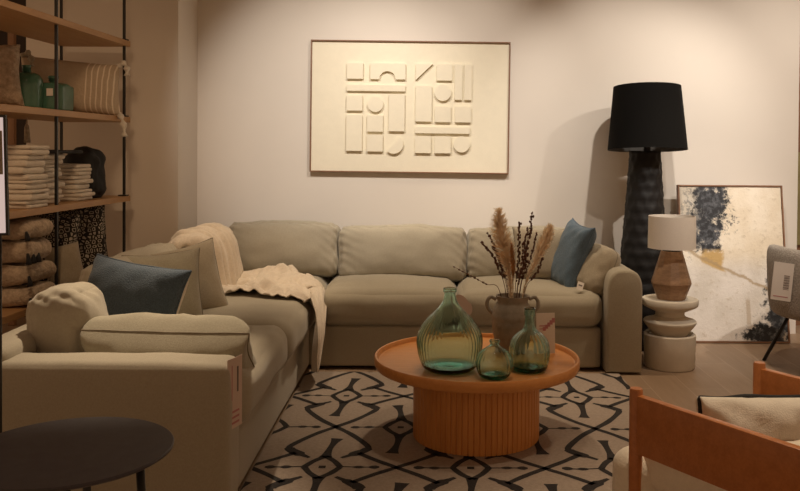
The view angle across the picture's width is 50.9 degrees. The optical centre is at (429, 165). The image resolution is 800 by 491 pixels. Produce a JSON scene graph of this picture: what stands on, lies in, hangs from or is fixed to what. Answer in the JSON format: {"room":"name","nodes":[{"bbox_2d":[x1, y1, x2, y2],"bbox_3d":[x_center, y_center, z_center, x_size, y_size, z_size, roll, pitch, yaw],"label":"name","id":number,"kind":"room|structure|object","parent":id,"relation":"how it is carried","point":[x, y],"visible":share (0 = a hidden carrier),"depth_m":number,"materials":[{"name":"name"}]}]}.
{"room":"store","nodes":[
{"label":"store","id":0,"kind":"room"},
{"bbox_2d":[0,0,25,316],"bbox_3d":[-3.407,-0.390,6.345,1.580,3.050,0.100,0,1,0],"label":"wall","id":1,"kind":"structure","parent":0,"point":[20,123],"depth_m":6.29,"materials":[{"name":"beige paint"}]},
{"bbox_2d":[26,0,197,323],"bbox_3d":[-2.125,-0.370,5.730,0.985,3.050,0.570,0,1,0],"label":"wall","id":2,"kind":"structure","parent":0,"point":[161,56],"depth_m":5.45,"materials":[{"name":"beige paint"}]},
{"bbox_2d":[2,317,799,490],"bbox_3d":[-0.009,1.280,2.273,8.400,0.100,9.500,0,1,0],"label":"floor","id":3,"kind":"structure","parent":0,"point":[721,369],"depth_m":4.84,"materials":[{"name":"brown wood"}]},
{"bbox_2d":[0,115,9,432],"bbox_3d":[-1.344,0.536,2.430,0.268,1.364,0.200,0,1,0],"label":"display stand","id":4,"kind":"object","parent":3,"relation":"on","point":[4,182],"visible":1,"depth_m":2.41,"materials":[{"name":"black metal"}]},
{"bbox_2d":[0,131,2,173],"bbox_3d":[-1.332,0.006,2.404,0.221,0.215,0.001,0,1,0],"label":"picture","id":5,"kind":"object","parent":4,"relation":"attached to","point":[1,132],"depth_m":2.40,"materials":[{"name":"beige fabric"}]},
{"bbox_2d":[7,33,16,325],"bbox_3d":[-3.243,0.042,6.002,0.559,2.200,0.040,0,1,0],"label":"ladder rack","id":6,"kind":"object","parent":3,"relation":"on","point":[11,37],"visible":0.2,"depth_m":5.98,"materials":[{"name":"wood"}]},
{"bbox_2d":[0,0,129,324],"bbox_3d":[-2.138,-0.340,4.268,0.442,3.040,2.050,0,1,2],"label":"shelf unit","id":7,"kind":"object","parent":3,"relation":"on","point":[15,18],"visible":0.56,"depth_m":4.43,"materials":[{"name":"brown wood"}]},
{"bbox_2d":[0,44,24,105],"bbox_3d":[-2.322,-0.468,4.394,0.365,0.358,0.183,0,1,-25],"label":"textured cushion","id":8,"kind":"object","parent":7,"relation":"on","point":[10,88],"visible":0.95,"depth_m":4.39,"materials":[{"name":"beige fabric"}]},
{"bbox_2d":[24,117,30,142],"bbox_3d":[-2.156,-0.191,4.498,0.034,0.137,0.034,0,1,0],"label":"tassel","id":9,"kind":"object","parent":7,"relation":"hanging from","point":[27,139],"visible":1,"depth_m":4.49,"materials":[{"name":"beige fabric"}]},
{"bbox_2d":[9,203,47,208],"bbox_3d":[-2.037,0.197,4.157,0.214,0.026,0.204,0,1,0],"label":"linens","id":10,"kind":"object","parent":7,"relation":"on","point":[18,206],"visible":0.67,"depth_m":4.06,"materials":[{"name":"beige fabric"}]},
{"bbox_2d":[9,199,47,204],"bbox_3d":[-2.026,0.179,4.148,0.188,0.023,0.203,1,1,6],"label":"linens","id":11,"kind":"object","parent":10,"relation":"on","point":[40,200],"visible":0.63,"depth_m":4.07,"materials":[{"name":"beige fabric"}]},
{"bbox_2d":[9,192,48,200],"bbox_3d":[-2.028,0.151,4.152,0.211,0.040,0.203,0,1,0],"label":"linens","id":12,"kind":"object","parent":11,"relation":"on","point":[43,195],"visible":0.72,"depth_m":4.06,"materials":[{"name":"beige fabric"}]},
{"bbox_2d":[9,188,49,193],"bbox_3d":[-2.028,0.125,4.154,0.221,0.024,0.206,0,1,0],"label":"linens","id":13,"kind":"object","parent":12,"relation":"on","point":[24,191],"visible":0.65,"depth_m":4.06,"materials":[{"name":"beige fabric"}]},
{"bbox_2d":[9,183,46,189],"bbox_3d":[-2.033,0.101,4.155,0.189,0.034,0.202,0,1,5],"label":"linens","id":14,"kind":"object","parent":13,"relation":"on","point":[34,185],"visible":0.77,"depth_m":4.07,"materials":[{"name":"beige fabric"}]},
{"bbox_2d":[9,179,47,183],"bbox_3d":[-2.044,0.079,4.159,0.230,0.023,0.202,0,1,-4],"label":"linens","id":15,"kind":"object","parent":14,"relation":"on","point":[41,180],"visible":0.74,"depth_m":4.07,"materials":[{"name":"beige fabric"}]},
{"bbox_2d":[8,174,47,180],"bbox_3d":[-2.048,0.055,4.160,0.238,0.036,0.209,0,1,0],"label":"linens","id":16,"kind":"object","parent":15,"relation":"on","point":[11,177],"visible":0.76,"depth_m":4.07,"materials":[{"name":"beige fabric"}]},
{"bbox_2d":[8,167,44,173],"bbox_3d":[-2.057,0.023,4.141,0.230,0.039,0.202,1,1,6],"label":"linens","id":17,"kind":"object","parent":16,"relation":"on","point":[11,170],"visible":0.74,"depth_m":4.06,"materials":[{"name":"beige fabric"}]},
{"bbox_2d":[8,160,44,166],"bbox_3d":[-2.044,-0.011,4.145,0.213,0.040,0.204,0,1,0],"label":"linens","id":18,"kind":"object","parent":17,"relation":"on","point":[11,163],"visible":0.75,"depth_m":4.06,"materials":[{"name":"beige fabric"}]},
{"bbox_2d":[8,155,43,159],"bbox_3d":[-2.048,-0.041,4.153,0.204,0.030,0.203,0,1,-4],"label":"linens","id":19,"kind":"object","parent":18,"relation":"on","point":[10,157],"visible":0.8,"depth_m":4.07,"materials":[{"name":"beige fabric"}]},
{"bbox_2d":[8,149,49,154],"bbox_3d":[-2.042,-0.067,4.163,0.232,0.034,0.203,0,1,0],"label":"linens","id":20,"kind":"object","parent":19,"relation":"on","point":[10,151],"visible":0.73,"depth_m":4.07,"materials":[{"name":"beige fabric"}]},
{"bbox_2d":[8,145,49,148],"bbox_3d":[-2.040,-0.092,4.161,0.230,0.024,0.204,0,1,0],"label":"linens","id":21,"kind":"object","parent":20,"relation":"on","point":[9,146],"visible":0.76,"depth_m":4.07,"materials":[{"name":"beige fabric"}]},
{"bbox_2d":[2,280,55,306],"bbox_3d":[-2.043,0.630,4.136,0.324,0.113,0.314,0,1,0],"label":"cushion","id":22,"kind":"object","parent":7,"relation":"on","point":[16,295],"visible":0.46,"depth_m":4.03,"materials":[{"name":"beige fabric"}]},
{"bbox_2d":[2,260,56,286],"bbox_3d":[-2.048,0.527,4.137,0.324,0.110,0.319,0,1,0],"label":"cushion","id":23,"kind":"object","parent":22,"relation":"on","point":[13,274],"visible":0.88,"depth_m":4.03,"materials":[{"name":"beige fabric"}]},
{"bbox_2d":[2,237,51,264],"bbox_3d":[-2.053,0.419,4.135,0.324,0.125,0.319,0,1,0],"label":"cushion","id":24,"kind":"object","parent":23,"relation":"on","point":[31,252],"visible":0.91,"depth_m":4.03,"materials":[{"name":"beige fabric"}]},
{"bbox_2d":[2,217,53,240],"bbox_3d":[-2.060,0.312,4.138,0.327,0.105,0.328,0,1,0],"label":"cushion","id":25,"kind":"object","parent":24,"relation":"on","point":[23,228],"visible":0.87,"depth_m":4.07,"materials":[{"name":"beige fabric"}]},
{"bbox_2d":[19,65,43,107],"bbox_3d":[-2.182,-0.419,4.544,0.169,0.247,0.169,0,1,0],"label":"bottle","id":26,"kind":"object","parent":7,"relation":"on","point":[32,85],"visible":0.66,"depth_m":4.49,"materials":[{"name":"green glass"}]},
{"bbox_2d":[45,199,59,203],"bbox_3d":[-2.091,0.189,4.439,0.174,0.030,0.222,1,1,6],"label":"linens","id":27,"kind":"object","parent":7,"relation":"on","point":[50,201],"visible":0.12,"depth_m":4.45,"materials":[{"name":"beige fabric"}]},
{"bbox_2d":[46,195,62,199],"bbox_3d":[-2.075,0.165,4.449,0.185,0.026,0.226,0,1,0],"label":"linens","id":28,"kind":"object","parent":27,"relation":"on","point":[50,196],"visible":0.21,"depth_m":4.43,"materials":[{"name":"beige fabric"}]},
{"bbox_2d":[47,188,61,194],"bbox_3d":[-2.085,0.138,4.421,0.203,0.039,0.222,1,1,7],"label":"linens","id":29,"kind":"object","parent":28,"relation":"on","point":[51,192],"visible":0.14,"depth_m":4.43,"materials":[{"name":"beige fabric"}]},
{"bbox_2d":[44,181,64,188],"bbox_3d":[-2.066,0.103,4.447,0.188,0.039,0.222,0,1,0],"label":"linens","id":30,"kind":"object","parent":29,"relation":"on","point":[50,185],"visible":0.36,"depth_m":4.41,"materials":[{"name":"beige fabric"}]},
{"bbox_2d":[44,177,53,181],"bbox_3d":[-2.090,0.074,4.441,0.164,0.031,0.223,0,1,0],"label":"linens","id":31,"kind":"object","parent":30,"relation":"on","point":[50,179],"visible":0.12,"depth_m":4.45,"materials":[{"name":"beige fabric"}]},
{"bbox_2d":[40,171,61,177],"bbox_3d":[-2.073,0.045,4.435,0.186,0.037,0.223,0,1,-4],"label":"linens","id":32,"kind":"object","parent":31,"relation":"on","point":[50,173],"visible":0.25,"depth_m":4.40,"materials":[{"name":"beige fabric"}]},
{"bbox_2d":[44,168,60,171],"bbox_3d":[-2.082,0.021,4.440,0.184,0.023,0.224,0,1,-3],"label":"linens","id":33,"kind":"object","parent":32,"relation":"on","point":[45,169],"visible":0.16,"depth_m":4.40,"materials":[{"name":"beige fabric"}]},
{"bbox_2d":[42,164,53,167],"bbox_3d":[-2.085,0.001,4.426,0.171,0.025,0.225,0,1,0],"label":"linens","id":34,"kind":"object","parent":33,"relation":"on","point":[46,165],"visible":0.16,"depth_m":4.42,"materials":[{"name":"beige fabric"}]},
{"bbox_2d":[44,159,62,163],"bbox_3d":[-2.083,-0.021,4.431,0.192,0.030,0.224,1,1,7],"label":"linens","id":35,"kind":"object","parent":34,"relation":"on","point":[60,161],"visible":0.23,"depth_m":4.42,"materials":[{"name":"beige fabric"}]},
{"bbox_2d":[38,154,64,159],"bbox_3d":[-2.065,-0.048,4.443,0.187,0.035,0.224,0,1,0],"label":"linens","id":36,"kind":"object","parent":35,"relation":"on","point":[49,156],"visible":0.37,"depth_m":4.40,"materials":[{"name":"beige fabric"}]},
{"bbox_2d":[49,150,82,153],"bbox_3d":[-2.071,-0.075,4.520,0.276,0.029,0.345,0,1,0],"label":"folded cloth","id":37,"kind":"object","parent":36,"relation":"on","point":[50,151],"visible":0.48,"depth_m":4.54,"materials":[{"name":"black fabric"}]},
{"bbox_2d":[28,213,81,280],"bbox_3d":[-2.134,0.460,4.549,0.462,0.436,0.182,0,1,-25],"label":"cushion","id":38,"kind":"object","parent":7,"relation":"on","point":[68,223],"visible":0.27,"depth_m":4.58,"materials":[{"name":"black fabric"}]},
{"bbox_2d":[43,76,73,110],"bbox_3d":[-2.087,-0.396,4.650,0.171,0.200,0.180,0,1,0],"label":"bottle","id":39,"kind":"object","parent":7,"relation":"on","point":[65,91],"visible":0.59,"depth_m":4.58,"materials":[{"name":"green glass"}]},
{"bbox_2d":[45,242,82,283],"bbox_3d":[-1.959,0.548,4.510,0.219,0.273,0.126,0,1,-31],"label":"cushion","id":40,"kind":"object","parent":7,"relation":"on","point":[70,266],"visible":0.48,"depth_m":4.48,"materials":[{"name":"fabric"}]},
{"bbox_2d":[20,50,129,136],"bbox_3d":[-2.087,-0.418,4.961,0.617,0.488,0.169,0,1,-36],"label":"striped cushion","id":41,"kind":"object","parent":7,"relation":"on","point":[96,86],"visible":0.73,"depth_m":4.95,"materials":[{"name":"fabric"}]},
{"bbox_2d":[58,196,91,200],"bbox_3d":[-2.044,0.185,4.774,0.181,0.028,0.207,0,1,0],"label":"linens","id":42,"kind":"object","parent":7,"relation":"on","point":[88,197],"visible":0.5,"depth_m":4.68,"materials":[{"name":"beige fabric"}]},
{"bbox_2d":[58,192,94,196],"bbox_3d":[-2.031,0.164,4.774,0.189,0.026,0.202,0,1,0],"label":"linens","id":43,"kind":"object","parent":42,"relation":"on","point":[82,194],"visible":0.62,"depth_m":4.68,"materials":[{"name":"beige fabric"}]},
{"bbox_2d":[61,189,91,193],"bbox_3d":[-2.047,0.142,4.771,0.169,0.026,0.202,1,1,10],"label":"linens","id":44,"kind":"object","parent":43,"relation":"on","point":[78,190],"visible":0.64,"depth_m":4.70,"materials":[{"name":"beige fabric"}]},
{"bbox_2d":[61,183,88,189],"bbox_3d":[-2.047,0.117,4.766,0.161,0.036,0.202,0,1,0],"label":"linens","id":45,"kind":"object","parent":44,"relation":"on","point":[82,185],"visible":0.52,"depth_m":4.68,"materials":[{"name":"beige fabric"}]},
{"bbox_2d":[58,179,92,183],"bbox_3d":[-2.040,0.088,4.766,0.175,0.032,0.203,1,1,8],"label":"linens","id":46,"kind":"object","parent":45,"relation":"on","point":[75,181],"visible":0.63,"depth_m":4.68,"materials":[{"name":"beige fabric"}]},
{"bbox_2d":[58,175,90,179],"bbox_3d":[-2.041,0.065,4.756,0.155,0.027,0.202,0,1,6],"label":"linens","id":47,"kind":"object","parent":46,"relation":"on","point":[65,177],"visible":0.56,"depth_m":4.68,"materials":[{"name":"beige fabric"}]},
{"bbox_2d":[62,171,90,175],"bbox_3d":[-2.053,0.043,4.773,0.192,0.027,0.203,0,1,-4],"label":"linens","id":48,"kind":"object","parent":47,"relation":"on","point":[80,172],"visible":0.51,"depth_m":4.68,"materials":[{"name":"beige fabric"}]},
{"bbox_2d":[60,168,91,171],"bbox_3d":[-2.053,0.023,4.766,0.186,0.025,0.203,1,1,7],"label":"linens","id":49,"kind":"object","parent":48,"relation":"on","point":[62,169],"visible":0.6,"depth_m":4.67,"materials":[{"name":"beige fabric"}]},
{"bbox_2d":[58,163,90,167],"bbox_3d":[-2.049,0.002,4.770,0.174,0.026,0.202,0,1,0],"label":"linens","id":50,"kind":"object","parent":49,"relation":"on","point":[63,165],"visible":0.7,"depth_m":4.68,"materials":[{"name":"beige fabric"}]},
{"bbox_2d":[47,205,107,268],"bbox_3d":[-2.103,0.451,4.857,0.485,0.445,0.182,0,1,-29],"label":"cushion","id":51,"kind":"object","parent":7,"relation":"on","point":[92,231],"visible":0.23,"depth_m":4.87,"materials":[{"name":"black fabric"}]},
{"bbox_2d":[63,146,106,197],"bbox_3d":[-2.060,0.048,5.013,0.232,0.330,0.282,0,1,0],"label":"cloth bundle","id":52,"kind":"object","parent":7,"relation":"on","point":[95,158],"visible":0.53,"depth_m":4.94,"materials":[{"name":"black fabric"}]},
{"bbox_2d":[0,417,173,490],"bbox_3d":[-0.922,0.973,2.137,0.518,0.509,0.518,0,1,0],"label":"round side table","id":53,"kind":"object","parent":3,"relation":"on","point":[85,452],"visible":1,"depth_m":2.12,"materials":[{"name":"black metal"}]},
{"bbox_2d":[2,220,641,490],"bbox_3d":[-0.199,0.786,4.301,2.823,0.816,2.931,0,1,0],"label":"sectional sofa","id":54,"kind":"object","parent":3,"relation":"on","point":[381,283],"visible":0.58,"depth_m":4.18,"materials":[{"name":"fabric"}]},
{"bbox_2d":[26,282,108,352],"bbox_3d":[-1.377,0.649,3.227,0.277,0.396,0.324,0,1,0],"label":"cushion","id":55,"kind":"object","parent":54,"relation":"on","point":[56,316],"depth_m":3.09,"materials":[{"name":"fabric"}]},
{"bbox_2d":[79,243,176,281],"bbox_3d":[-1.444,0.612,4.145,0.276,0.399,0.962,0,1,0],"label":"cushion","id":56,"kind":"object","parent":54,"relation":"on","point":[150,249],"depth_m":4.11,"materials":[{"name":"fabric"}]},
{"bbox_2d":[88,253,191,314],"bbox_3d":[-1.260,0.573,3.540,0.523,0.372,0.207,1,1,20],"label":"cushion","id":57,"kind":"object","parent":54,"relation":"on","point":[126,287],"visible":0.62,"depth_m":3.48,"materials":[{"name":"blue fabric"}]},
{"bbox_2d":[121,247,202,314],"bbox_3d":[-1.251,0.588,3.942,0.378,0.393,0.197,0,1,-17],"label":"cushion","id":58,"kind":"object","parent":54,"relation":"on","point":[191,304],"visible":0.41,"depth_m":3.92,"materials":[{"name":"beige fabric"}]},
{"bbox_2d":[80,312,255,368],"bbox_3d":[-0.978,0.710,3.183,0.628,0.304,0.305,0,1,0],"label":"cushion","id":59,"kind":"object","parent":54,"relation":"on","point":[142,332],"visible":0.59,"depth_m":3.09,"materials":[{"name":"beige fabric"}]},
{"bbox_2d":[151,237,227,308],"bbox_3d":[-1.231,0.587,4.210,0.441,0.433,0.212,0,1,-22],"label":"cushion","id":60,"kind":"object","parent":54,"relation":"on","point":[211,289],"visible":0.31,"depth_m":4.20,"materials":[{"name":"beige fabric"}]},
{"bbox_2d":[227,354,241,428],"bbox_3d":[-0.677,0.787,2.914,0.002,0.245,0.095,1,1,18],"label":"price tag","id":61,"kind":"object","parent":54,"relation":"hanging from","point":[234,365],"visible":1,"depth_m":2.92,"materials":[{"name":"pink paper"}]},
{"bbox_2d":[169,223,326,371],"bbox_3d":[-1.023,0.719,4.829,0.885,0.754,0.874,0,1,0],"label":"throw blanket","id":62,"kind":"object","parent":54,"relation":"on","point":[281,279],"visible":0.94,"depth_m":4.73,"materials":[{"name":"beige fabric"}]},
{"bbox_2d":[203,291,314,359],"bbox_3d":[-1.051,0.835,4.407,0.817,0.282,0.937,0,1,0],"label":"seat cushion","id":63,"kind":"object","parent":54,"relation":"on","point":[295,317],"depth_m":4.22,"materials":[{"name":"fabric"}]},
{"bbox_2d":[242,325,287,421],"bbox_3d":[-1.055,0.852,3.493,0.810,0.278,0.926,0,1,0],"label":"seat cushion","id":64,"kind":"object","parent":54,"relation":"on","point":[269,343],"depth_m":3.48,"materials":[{"name":"fabric"}]},
{"bbox_2d":[229,220,340,277],"bbox_3d":[-0.948,0.543,5.475,0.727,0.382,0.315,0,1,0],"label":"cushion","id":65,"kind":"object","parent":54,"relation":"on","point":[313,248],"depth_m":5.35,"materials":[{"name":"fabric"}]},
{"bbox_2d":[250,275,329,317],"bbox_3d":[-1.051,0.818,5.240,0.813,0.281,0.781,0,1,0],"label":"seat cushion","id":66,"kind":"object","parent":54,"relation":"on","point":[324,279],"depth_m":5.38,"materials":[{"name":"fabric"}]},
{"bbox_2d":[324,274,456,325],"bbox_3d":[-0.244,0.824,5.234,0.836,0.280,0.797,0,1,0],"label":"seat cushion","id":67,"kind":"object","parent":54,"relation":"on","point":[349,299],"depth_m":4.87,"materials":[{"name":"fabric"}]},
{"bbox_2d":[338,224,467,281],"bbox_3d":[-0.176,0.567,5.471,0.838,0.384,0.325,0,1,0],"label":"cushion","id":68,"kind":"object","parent":54,"relation":"on","point":[420,250],"depth_m":5.34,"materials":[{"name":"fabric"}]},
{"bbox_2d":[456,294,471,315],"bbox_3d":[0.192,0.798,4.805,0.101,0.126,0.002,0,1,0],"label":"tag","id":69,"kind":"object","parent":54,"relation":"hanging from","point":[462,301],"visible":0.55,"depth_m":4.80,"materials":[{"name":"pink paper"}]},
{"bbox_2d":[466,225,564,276],"bbox_3d":[0.614,0.576,5.471,0.761,0.382,0.318,0,1,0],"label":"cushion","id":70,"kind":"object","parent":54,"relation":"on","point":[479,262],"depth_m":5.35,"materials":[{"name":"fabric"}]},
{"bbox_2d":[457,275,601,326],"bbox_3d":[0.588,0.829,5.232,0.853,0.278,0.792,0,1,0],"label":"seat cushion","id":71,"kind":"object","parent":54,"relation":"on","point":[572,307],"depth_m":4.87,"materials":[{"name":"fabric"}]},
{"bbox_2d":[512,227,563,278],"bbox_3d":[0.706,0.558,5.252,0.385,0.346,0.218,0,1,0],"label":"cushion","id":72,"kind":"object","parent":54,"relation":"on","point":[545,271],"visible":0.44,"depth_m":5.18,"materials":[{"name":"beige fabric"}]},
{"bbox_2d":[551,218,596,286],"bbox_3d":[0.866,0.547,5.111,0.264,0.441,0.272,0,1,0],"label":"cushion","id":73,"kind":"object","parent":54,"relation":"on","point":[576,242],"visible":0.88,"depth_m":5.01,"materials":[{"name":"blue fabric"}]},
{"bbox_2d":[576,281,583,290],"bbox_3d":[0.875,0.702,4.893,0.051,0.056,0.023,0,1,0],"label":"price tag","id":74,"kind":"object","parent":54,"relation":"on","point":[580,285],"visible":1,"depth_m":4.89,"materials":[{"name":"white paper"}]},
{"bbox_2d":[576,243,620,295],"bbox_3d":[0.990,0.619,5.023,0.230,0.303,0.275,0,1,-27],"label":"cushion","id":75,"kind":"object","parent":54,"relation":"on","point":[601,258],"visible":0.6,"depth_m":4.93,"materials":[{"name":"beige fabric"}]},
{"bbox_2d":[240,371,629,490],"bbox_3d":[0.187,1.206,3.352,1.780,0.012,2.860,0,1,0],"label":"rug","id":76,"kind":"object","parent":3,"relation":"on","point":[339,430],"visible":0.58,"depth_m":3.59,"materials":[{"name":"fabric"}]},
{"bbox_2d":[374,333,579,456],"bbox_3d":[0.205,1.016,3.733,0.906,0.354,0.906,0,1,0],"label":"coffee table","id":77,"kind":"object","parent":76,"relation":"on","point":[468,414],"visible":0.7,"depth_m":3.48,"materials":[{"name":"orange wood"}]},
{"bbox_2d":[416,287,482,374],"bbox_3d":[0.083,0.688,3.547,0.280,0.344,0.280,0,1,0],"label":"bottle","id":78,"kind":"object","parent":77,"relation":"on","point":[449,341],"visible":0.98,"depth_m":3.45,"materials":[{"name":"green glass"}]},
{"bbox_2d":[476,339,512,380],"bbox_3d":[0.263,0.786,3.424,0.154,0.154,0.152,0,1,-16],"label":"bottle","id":79,"kind":"object","parent":77,"relation":"on","point":[494,362],"visible":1,"depth_m":3.37,"materials":[{"name":"green glass"}]},
{"bbox_2d":[485,293,539,351],"bbox_3d":[0.380,0.728,3.873,0.195,0.260,0.195,1,1,43],"label":"clay vase","id":80,"kind":"object","parent":77,"relation":"on","point":[508,318],"visible":0.72,"depth_m":3.80,"materials":[{"name":"brown ceramic"}]},
{"bbox_2d":[453,266,500,295],"bbox_3d":[0.232,0.633,3.871,0.260,0.342,0.010,0,1,0],"label":"branch","id":81,"kind":"object","parent":80,"relation":"in","point":[483,282],"visible":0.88,"depth_m":3.87,"materials":[{"name":"brown plant"}]},
{"bbox_2d":[480,241,506,297],"bbox_3d":[0.299,0.575,3.871,0.137,0.459,0.018,0,1,0],"label":"branch","id":82,"kind":"object","parent":80,"relation":"in","point":[481,242],"visible":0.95,"depth_m":3.86,"materials":[{"name":"brown plant"}]},
{"bbox_2d":[486,232,507,297],"bbox_3d":[0.319,0.556,3.896,0.117,0.497,0.030,1,1,13],"label":"branch","id":83,"kind":"object","parent":80,"relation":"in","point":[489,235],"visible":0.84,"depth_m":3.89,"materials":[{"name":"brown plant"}]},
{"bbox_2d":[489,207,514,297],"bbox_3d":[0.329,0.496,3.870,0.134,0.618,0.120,0,1,0],"label":"stem","id":84,"kind":"object","parent":80,"relation":"in","point":[499,224],"visible":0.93,"depth_m":3.86,"materials":[{"name":"beige plant"}]},
{"bbox_2d":[509,243,515,297],"bbox_3d":[0.375,0.577,3.842,0.033,0.458,0.060,0,1,0],"label":"stem","id":85,"kind":"object","parent":80,"relation":"in","point":[512,261],"visible":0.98,"depth_m":3.83,"materials":[{"name":"brown plant"}]},
{"bbox_2d":[515,222,521,294],"bbox_3d":[0.406,0.531,3.889,0.028,0.548,0.049,1,1,17],"label":"branch","id":86,"kind":"object","parent":80,"relation":"in","point":[519,223],"visible":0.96,"depth_m":3.90,"materials":[{"name":"brown plant"}]},
{"bbox_2d":[516,241,526,297],"bbox_3d":[0.413,0.575,3.855,0.055,0.463,0.034,0,1,0],"label":"branch","id":87,"kind":"object","parent":80,"relation":"in","point":[524,242],"visible":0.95,"depth_m":3.84,"materials":[{"name":"brown plant"}]},
{"bbox_2d":[519,227,530,295],"bbox_3d":[0.427,0.543,3.870,0.071,0.526,0.026,0,1,0],"label":"branch","id":88,"kind":"object","parent":80,"relation":"in","point":[527,228],"visible":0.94,"depth_m":3.87,"materials":[{"name":"brown plant"}]},
{"bbox_2d":[516,212,533,295],"bbox_3d":[0.432,0.508,3.900,0.100,0.594,0.032,0,1,-21],"label":"branch","id":89,"kind":"object","parent":80,"relation":"in","point":[532,215],"visible":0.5,"depth_m":3.90,"materials":[{"name":"brown plant"}]},
{"bbox_2d":[519,232,537,297],"bbox_3d":[0.440,0.557,3.912,0.123,0.497,0.034,0,1,-29],"label":"branch","id":90,"kind":"object","parent":80,"relation":"in","point":[532,251],"visible":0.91,"depth_m":3.92,"materials":[{"name":"brown plant"}]},
{"bbox_2d":[523,257,543,297],"bbox_3d":[0.459,0.612,3.855,0.126,0.389,0.020,1,1,8],"label":"branch","id":91,"kind":"object","parent":80,"relation":"in","point":[542,259],"visible":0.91,"depth_m":3.85,"materials":[{"name":"brown plant"}]},
{"bbox_2d":[522,222,554,297],"bbox_3d":[0.483,0.531,3.849,0.188,0.550,0.080,0,1,0],"label":"stem","id":92,"kind":"object","parent":80,"relation":"in","point":[545,238],"visible":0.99,"depth_m":3.84,"materials":[{"name":"beige plant"}]},
{"bbox_2d":[509,307,549,373],"bbox_3d":[0.420,0.731,3.543,0.174,0.263,0.172,1,1,16],"label":"bottle","id":93,"kind":"object","parent":77,"relation":"on","point":[529,349],"visible":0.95,"depth_m":3.48,"materials":[{"name":"green glass"}]},
{"bbox_2d":[536,313,554,352],"bbox_3d":[0.528,0.766,3.840,0.088,0.183,0.016,0,1,-10],"label":"menu card","id":94,"kind":"object","parent":77,"relation":"on","point":[545,322],"visible":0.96,"depth_m":3.84,"materials":[{"name":"white paper"}]},
{"bbox_2d":[608,82,687,350],"bbox_3d":[1.418,0.326,5.499,0.510,1.714,0.509,0,1,0],"label":"floor lamp","id":95,"kind":"object","parent":3,"relation":"on","point":[647,120],"visible":0.62,"depth_m":5.37,"materials":[{"name":"black wood"}]},
{"bbox_2d":[642,294,698,371],"bbox_3d":[1.423,0.989,4.988,0.326,0.407,0.326,0,1,0],"label":"pedestal table","id":96,"kind":"object","parent":3,"relation":"on","point":[669,340],"visible":0.94,"depth_m":4.87,"materials":[{"name":"white ceramic"}]},
{"bbox_2d":[648,214,695,300],"bbox_3d":[1.432,0.544,4.980,0.276,0.492,0.276,0,1,0],"label":"table lamp","id":97,"kind":"object","parent":96,"relation":"on","point":[672,234],"visible":1,"depth_m":4.89,"materials":[{"name":"brown wood"}]},
{"bbox_2d":[612,361,799,490],"bbox_3d":[0.949,0.921,2.260,0.588,0.632,0.809,0,1,-33],"label":"lounge chair","id":98,"kind":"object","parent":3,"relation":"on","point":[671,447],"visible":0.85,"depth_m":2.19,"materials":[{"name":"brown wood"}]},
{"bbox_2d":[644,440,799,490],"bbox_3d":[0.934,0.849,2.286,0.503,0.241,0.703,0,1,-33],"label":"seat cushion","id":99,"kind":"object","parent":98,"relation":"on","point":[657,476],"depth_m":2.27,"materials":[{"name":"white fabric"}]},
{"bbox_2d":[695,394,799,440],"bbox_3d":[0.997,0.771,2.296,0.538,0.280,0.182,0,1,-6],"label":"cushion","id":100,"kind":"object","parent":98,"relation":"on","point":[776,416],"visible":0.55,"depth_m":2.26,"materials":[{"name":"white fabric"}]},
{"bbox_2d":[676,185,789,342],"bbox_3d":[2.050,0.661,5.696,0.715,1.053,0.207,0,1,0],"label":"painting","id":101,"kind":"object","parent":3,"relation":"on","point":[736,225],"visible":0.73,"depth_m":5.69,"materials":[{"name":"paint"}]},
{"bbox_2d":[762,244,799,360],"bbox_3d":[2.357,0.836,4.875,0.755,0.740,0.802,0,1,0],"label":"tub chair","id":102,"kind":"object","parent":3,"relation":"on","point":[789,310],"visible":0.69,"depth_m":4.77,"materials":[{"name":"grey fabric"}]},
{"bbox_2d":[770,261,794,301],"bbox_3d":[1.974,0.650,4.707,0.123,0.223,0.009,1,1,24],"label":"price tag","id":103,"kind":"object","parent":102,"relation":"hanging from","point":[782,281],"visible":1,"depth_m":4.71,"materials":[{"name":"white paper"}]},
{"bbox_2d":[796,64,799,325],"bbox_3d":[2.925,0.032,6.191,0.650,2.300,0.060,0,1,0],"label":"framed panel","id":104,"kind":"object","parent":3,"relation":"on","point":[798,200],"visible":0.02,"depth_m":6.17,"materials":[{"name":"brown wood"}]},
{"bbox_2d":[197,0,799,333],"bbox_3d":[0.477,-0.356,5.955,4.220,3.050,0.120,0,1,0],"label":"wall","id":105,"kind":"structure","parent":0,"point":[735,63],"depth_m":5.89,"materials":[{"name":"white paint"}]},
{"bbox_2d":[309,39,510,173],"bbox_3d":[-0.140,-0.409,5.867,1.390,0.920,0.051,1,1,0],"label":"artwork","id":106,"kind":"object","parent":105,"relation":"attached to","point":[379,106],"visible":1,"depth_m":5.87,"materials":[{"name":"beige paint"}]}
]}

